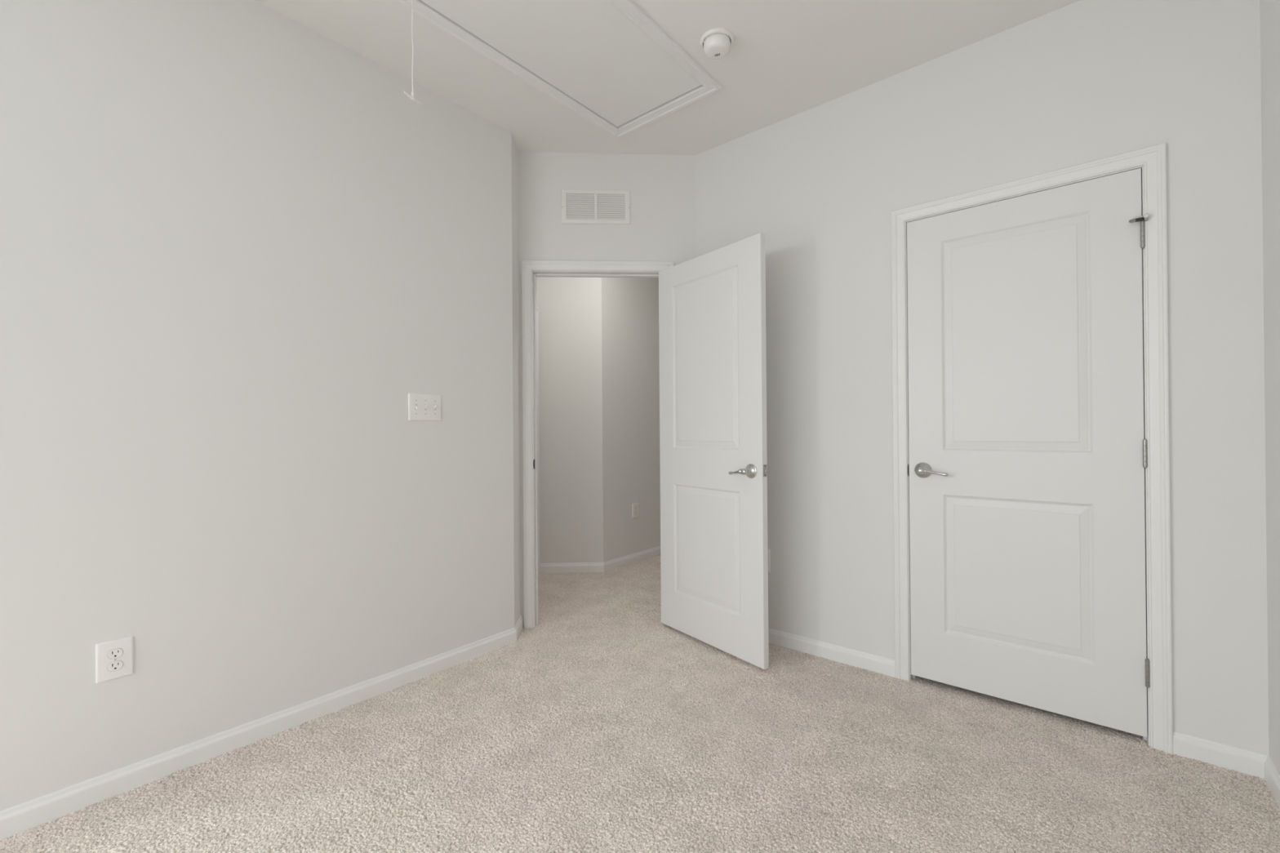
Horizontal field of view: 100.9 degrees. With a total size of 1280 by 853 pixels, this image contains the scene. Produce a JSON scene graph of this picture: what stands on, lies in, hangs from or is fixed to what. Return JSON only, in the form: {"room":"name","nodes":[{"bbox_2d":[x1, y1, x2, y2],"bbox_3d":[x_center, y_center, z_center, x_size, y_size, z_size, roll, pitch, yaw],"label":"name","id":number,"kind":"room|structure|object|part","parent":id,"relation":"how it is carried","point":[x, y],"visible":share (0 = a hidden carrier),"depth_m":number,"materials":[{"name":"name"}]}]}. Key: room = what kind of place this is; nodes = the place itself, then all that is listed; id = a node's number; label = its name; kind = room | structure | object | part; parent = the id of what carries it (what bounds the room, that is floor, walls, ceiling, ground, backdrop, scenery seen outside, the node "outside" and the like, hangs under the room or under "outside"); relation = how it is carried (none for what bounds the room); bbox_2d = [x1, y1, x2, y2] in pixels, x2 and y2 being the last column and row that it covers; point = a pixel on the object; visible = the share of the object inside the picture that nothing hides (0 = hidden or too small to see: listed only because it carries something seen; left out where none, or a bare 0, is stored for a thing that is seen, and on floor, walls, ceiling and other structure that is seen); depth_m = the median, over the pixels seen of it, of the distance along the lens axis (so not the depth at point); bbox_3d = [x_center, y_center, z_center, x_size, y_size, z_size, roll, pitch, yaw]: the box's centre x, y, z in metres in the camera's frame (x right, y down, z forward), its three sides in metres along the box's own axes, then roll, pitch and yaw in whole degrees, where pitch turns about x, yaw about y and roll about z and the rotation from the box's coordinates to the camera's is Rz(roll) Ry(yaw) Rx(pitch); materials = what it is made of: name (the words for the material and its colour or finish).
{"room":"empty bedroom","nodes":[
{"label":"empty bedroom","id":0,"kind":"room"},
{"bbox_2d":[0,0,514,811],"bbox_3d":[-2.015,-0.204,1.345,0.115,2.763,4.117,-1,0,40],"label":"wall","id":1,"kind":"structure","parent":0,"point":[235,247],"depth_m":1.90,"materials":[{"name":"paint"}]},
{"bbox_2d":[95,635,133,683],"bbox_3d":[-1.656,0.735,1.668,0.008,0.124,0.086,-1,0,40],"label":"wall outlet","id":2,"kind":"object","parent":1,"relation":"attached to","point":[114,659],"visible":1,"depth_m":1.67,"materials":[{"name":"white plastic"}]},
{"bbox_2d":[106,660,123,671],"bbox_3d":[-1.654,0.755,1.667,0.001,0.029,0.036,-1,0,40],"label":"receptacle","id":3,"kind":"object","parent":2,"relation":"attached to","point":[112,665],"depth_m":1.67,"materials":[{"name":"white plastic"}]},
{"bbox_2d":[106,648,123,659],"bbox_3d":[-1.654,0.716,1.667,0.001,0.029,0.036,-1,0,40],"label":"receptacle","id":4,"kind":"object","parent":2,"relation":"attached to","point":[112,653],"depth_m":1.67,"materials":[{"name":"white plastic"}]},
{"bbox_2d":[0,627,516,839],"bbox_3d":[-1.934,1.129,1.326,0.012,0.087,3.957,-1,0,40],"label":"baseboard","id":5,"kind":"structure","parent":1,"relation":"attached to","point":[31,814],"depth_m":1.85,"materials":[{"name":"paint"}]},
{"bbox_2d":[408,393,441,421],"bbox_3d":[-0.996,-0.090,2.462,0.018,0.126,0.160,-1,0,40],"label":"light switch","id":6,"kind":"object","parent":1,"relation":"attached to","point":[421,406],"visible":1,"depth_m":2.46,"materials":[{"name":"white plastic"}]},
{"bbox_2d":[511,133,520,626],"bbox_3d":[-0.700,-0.207,2.953,0.020,2.763,0.204,0,0,-3],"label":"wall","id":7,"kind":"structure","parent":0,"point":[515,239],"depth_m":2.95,"materials":[{"name":"paint"}]},
{"bbox_2d":[514,614,523,640],"bbox_3d":[-0.674,1.126,2.946,0.013,0.087,0.209,0,0,-3],"label":"baseboard","id":8,"kind":"structure","parent":7,"relation":"attached to","point":[518,627],"depth_m":2.94,"materials":[{"name":"paint"}]},
{"bbox_2d":[536,276,537,306],"bbox_3d":[-0.851,-0.203,3.744,0.115,2.763,1.160,0,0,-3],"label":"wall","id":9,"kind":"structure","parent":0,"point":[536,277],"depth_m":4.20,"materials":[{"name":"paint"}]},
{"bbox_2d":[536,306,540,576],"bbox_3d":[-0.783,0.118,3.758,0.018,2.104,0.824,0,0,-3],"label":"trim","id":10,"kind":"structure","parent":9,"relation":"attached to","point":[537,319],"depth_m":4.14,"materials":[{"name":"paint"}]},
{"bbox_2d":[537,276,603,563],"bbox_3d":[-0.619,-0.202,4.277,0.628,2.763,0.115,0,0,-3],"label":"wall","id":11,"kind":"structure","parent":0,"point":[570,308],"depth_m":4.22,"materials":[{"name":"paint"}]},
{"bbox_2d":[539,562,604,573],"bbox_3d":[-0.546,1.130,4.211,0.519,0.087,0.012,0,0,-3],"label":"baseboard","id":12,"kind":"structure","parent":11,"relation":"attached to","point":[579,567],"depth_m":4.21,"materials":[{"name":"paint"}]},
{"bbox_2d":[518,151,696,626],"bbox_3d":[-0.181,-0.210,3.137,1.034,2.763,0.115,0,0,-3],"label":"wall","id":13,"kind":"structure","parent":0,"point":[662,227],"depth_m":3.08,"materials":[{"name":"paint"}]},
{"bbox_2d":[560,189,630,224],"bbox_3d":[-0.257,-1.277,3.075,0.401,0.198,0.011,0,0,-3],"label":"air vent","id":14,"kind":"object","parent":13,"relation":"in","point":[577,206],"visible":1,"depth_m":3.08,"materials":[{"name":"white metal"}]},
{"bbox_2d":[521,260,674,628],"bbox_3d":[-0.238,0.101,3.133,0.883,2.125,0.149,0,0,-3],"label":"door frame","id":15,"kind":"structure","parent":13,"relation":"attached to","point":[531,269],"depth_m":3.05,"materials":[{"name":"paint"}]},
{"bbox_3d":[-0.647,0.104,3.048,0.057,2.125,0.017,0,0,-3],"label":"casing","id":16,"kind":"part","parent":15,"relation":"part of","materials":[{"name":"paint"}]},
{"bbox_3d":[-0.242,-0.933,3.071,0.883,0.057,0.017,0,0,-3],"label":"head casing","id":17,"kind":"part","parent":15,"relation":"part of","materials":[{"name":"paint"}]},
{"bbox_3d":[0.178,0.098,3.086,0.057,2.125,0.017,0,0,-3],"label":"casing","id":18,"kind":"part","parent":15,"relation":"part of","materials":[{"name":"paint"}]},
{"bbox_2d":[658,232,768,669],"bbox_3d":[0.370,0.116,2.779,0.162,2.032,0.776,0,0,-34],"label":"door","id":19,"kind":"structure","parent":13,"relation":"in","point":[713,351],"depth_m":2.69,"materials":[{"name":"white paint"}]},
{"bbox_3d":[0.465,0.215,2.519,0.033,0.035,0.121,0,0,-37],"label":"lever","id":20,"kind":"part","parent":19,"relation":"part of","materials":[{"name":"silver metal"}]},
{"bbox_2d":[601,277,660,562],"bbox_3d":[0.408,-0.206,5.175,0.115,2.763,2.356,-1,0,40],"label":"wall","id":21,"kind":"structure","parent":0,"point":[630,354],"depth_m":4.50,"materials":[{"name":"paint"}]},
{"bbox_2d":[603,546,660,572],"bbox_3d":[0.428,1.127,5.083,0.012,0.087,2.246,-1,0,40],"label":"baseboard","id":22,"kind":"structure","parent":21,"relation":"attached to","point":[637,557],"depth_m":4.47,"materials":[{"name":"paint"}]},
{"bbox_2d":[631,502,639,518],"bbox_3d":[-0.036,0.721,4.535,0.008,0.124,0.086,-1,0,40],"label":"wall outlet","id":23,"kind":"object","parent":21,"relation":"attached to","point":[635,507],"visible":1,"depth_m":4.53,"materials":[{"name":"white plastic"}]},
{"bbox_2d":[0,555,1279,852],"bbox_3d":[-0.419,1.158,2.356,4.920,0.020,7.720,-1,0,40],"label":"floor","id":24,"kind":"structure","parent":0,"point":[606,726],"depth_m":1.75,"materials":[{"name":"carpet"}]},
{"bbox_2d":[254,0,1079,155],"bbox_3d":[-0.407,-1.643,2.406,4.920,0.100,7.820,-1,0,40],"label":"ceiling","id":25,"kind":"structure","parent":0,"point":[786,59],"depth_m":2.25,"materials":[{"name":"white paint"}]},
{"bbox_2d":[404,0,421,105],"bbox_3d":[-0.831,-1.389,1.933,0.014,0.393,0.080,-1,0,26],"label":"pull cord","id":26,"kind":"object","parent":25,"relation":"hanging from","point":[412,96],"visible":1,"depth_m":1.93,"materials":[{"name":"white fabric"}]},
{"bbox_3d":[-0.830,-1.212,1.933,0.013,0.038,0.080,-1,0,27],"label":"pull handle","id":27,"kind":"part","parent":26,"relation":"part of","materials":[{"name":"white plastic"}]},
{"bbox_3d":[-0.831,-1.400,1.933,0.005,0.371,0.006,-1,0,40],"label":"cord","id":28,"kind":"part","parent":26,"relation":"part of","materials":[{"name":"white fabric"}]},
{"bbox_2d":[391,0,722,139],"bbox_3d":[-0.349,-1.586,2.121,0.667,0.017,1.495,-1,0,40],"label":"trim","id":29,"kind":"structure","parent":25,"relation":"attached to","point":[628,8],"depth_m":2.31,"materials":[{"name":"paint"}]},
{"bbox_3d":[-0.582,-1.584,2.315,0.061,0.017,1.495,-1,0,40],"label":"long casing","id":30,"kind":"part","parent":29,"relation":"part of","materials":[{"name":"paint"}]},
{"bbox_3d":[-0.116,-1.589,1.927,0.061,0.017,1.495,-1,0,40],"label":"long casing","id":31,"kind":"part","parent":29,"relation":"part of","materials":[{"name":"paint"}]},
{"bbox_3d":[0.110,-1.587,2.672,0.665,0.017,0.061,-1,0,40],"label":"short casing","id":32,"kind":"part","parent":29,"relation":"part of","materials":[{"name":"paint"}]},
{"bbox_2d":[420,0,702,127],"bbox_3d":[-0.350,-1.596,2.120,0.536,0.020,1.360,-1,0,40],"label":"attic hatch","id":33,"kind":"object","parent":25,"relation":"attached to","point":[589,51],"visible":0.85,"depth_m":2.23,"materials":[{"name":"paint"}]},
{"bbox_2d":[699,27,733,59],"bbox_3d":[0.319,-1.573,2.191,0.139,0.053,0.139,-1,0,40],"label":"smoke detector","id":34,"kind":"object","parent":25,"relation":"attached to","point":[716,43],"visible":1,"depth_m":2.16,"materials":[{"name":"white plastic"}]},
{"bbox_2d":[695,0,1268,755],"bbox_3d":[1.257,-0.223,2.412,2.297,2.763,0.115,-1,0,40],"label":"wall","id":35,"kind":"structure","parent":0,"point":[1080,82],"depth_m":2.12,"materials":[{"name":"paint"}]},
{"bbox_2d":[767,549,770,573],"bbox_3d":[0.657,0.715,2.834,0.086,0.124,0.008,-1,0,40],"label":"wall outlet","id":36,"kind":"object","parent":35,"relation":"attached to","point":[769,555],"visible":0.07,"depth_m":2.81,"materials":[{"name":"white plastic"}]},
{"bbox_2d":[768,627,894,677],"bbox_3d":[0.753,1.115,2.752,1.068,0.087,0.012,-1,0,40],"label":"baseboard","id":37,"kind":"structure","parent":35,"relation":"attached to","point":[886,666],"depth_m":2.58,"materials":[{"name":"paint"}]},
{"bbox_2d":[906,168,1150,737],"bbox_3d":[1.500,0.094,2.114,0.786,2.032,0.098,-1,0,40],"label":"door","id":38,"kind":"structure","parent":35,"relation":"in","point":[1028,447],"depth_m":2.09,"materials":[{"name":"white paint"}]},
{"bbox_3d":[1.257,0.195,2.275,0.121,0.035,0.033,-1,0,40],"label":"lever","id":39,"kind":"part","parent":38,"relation":"part of","materials":[{"name":"silver metal"}]},
{"bbox_3d":[1.768,-0.733,1.875,0.037,0.017,0.013,0,0,-5],"label":"threaded arm","id":40,"kind":"part","parent":38,"relation":"part of","materials":[{"name":"metal"}]},
{"bbox_2d":[890,142,1173,754],"bbox_3d":[1.540,0.081,2.176,0.895,2.132,0.149,-1,0,40],"label":"door frame","id":41,"kind":"structure","parent":35,"relation":"attached to","point":[1152,160],"depth_m":1.88,"materials":[{"name":"paint"}]},
{"bbox_3d":[1.177,0.085,2.394,0.057,2.132,0.017,-1,0,40],"label":"casing","id":42,"kind":"part","parent":41,"relation":"part of","materials":[{"name":"paint"}]},
{"bbox_3d":[1.491,-0.957,2.130,0.895,0.057,0.017,-1,0,40],"label":"head casing","id":43,"kind":"part","parent":41,"relation":"part of","materials":[{"name":"paint"}]},
{"bbox_3d":[1.820,0.078,1.858,0.057,2.132,0.017,-1,0,40],"label":"casing","id":44,"kind":"part","parent":41,"relation":"part of","materials":[{"name":"paint"}]},
{"bbox_2d":[1173,731,1268,778],"bbox_3d":[1.935,1.103,1.767,0.220,0.087,0.012,-1,0,40],"label":"baseboard","id":45,"kind":"structure","parent":35,"relation":"attached to","point":[1251,763],"depth_m":1.76,"materials":[{"name":"paint"}]},
{"bbox_2d":[1259,0,1279,773],"bbox_3d":[0.521,-0.228,-0.174,0.115,2.763,5.031,-1,0,40],"label":"wall","id":46,"kind":"structure","parent":0,"point":[1269,9],"depth_m":1.63,"materials":[{"name":"paint"}]},
{"bbox_2d":[1264,755,1279,808],"bbox_3d":[0.482,1.105,-0.139,0.012,0.087,4.801,-1,0,40],"label":"baseboard","id":47,"kind":"structure","parent":46,"relation":"attached to","point":[1272,776],"depth_m":1.63,"materials":[{"name":"paint"}]}
]}

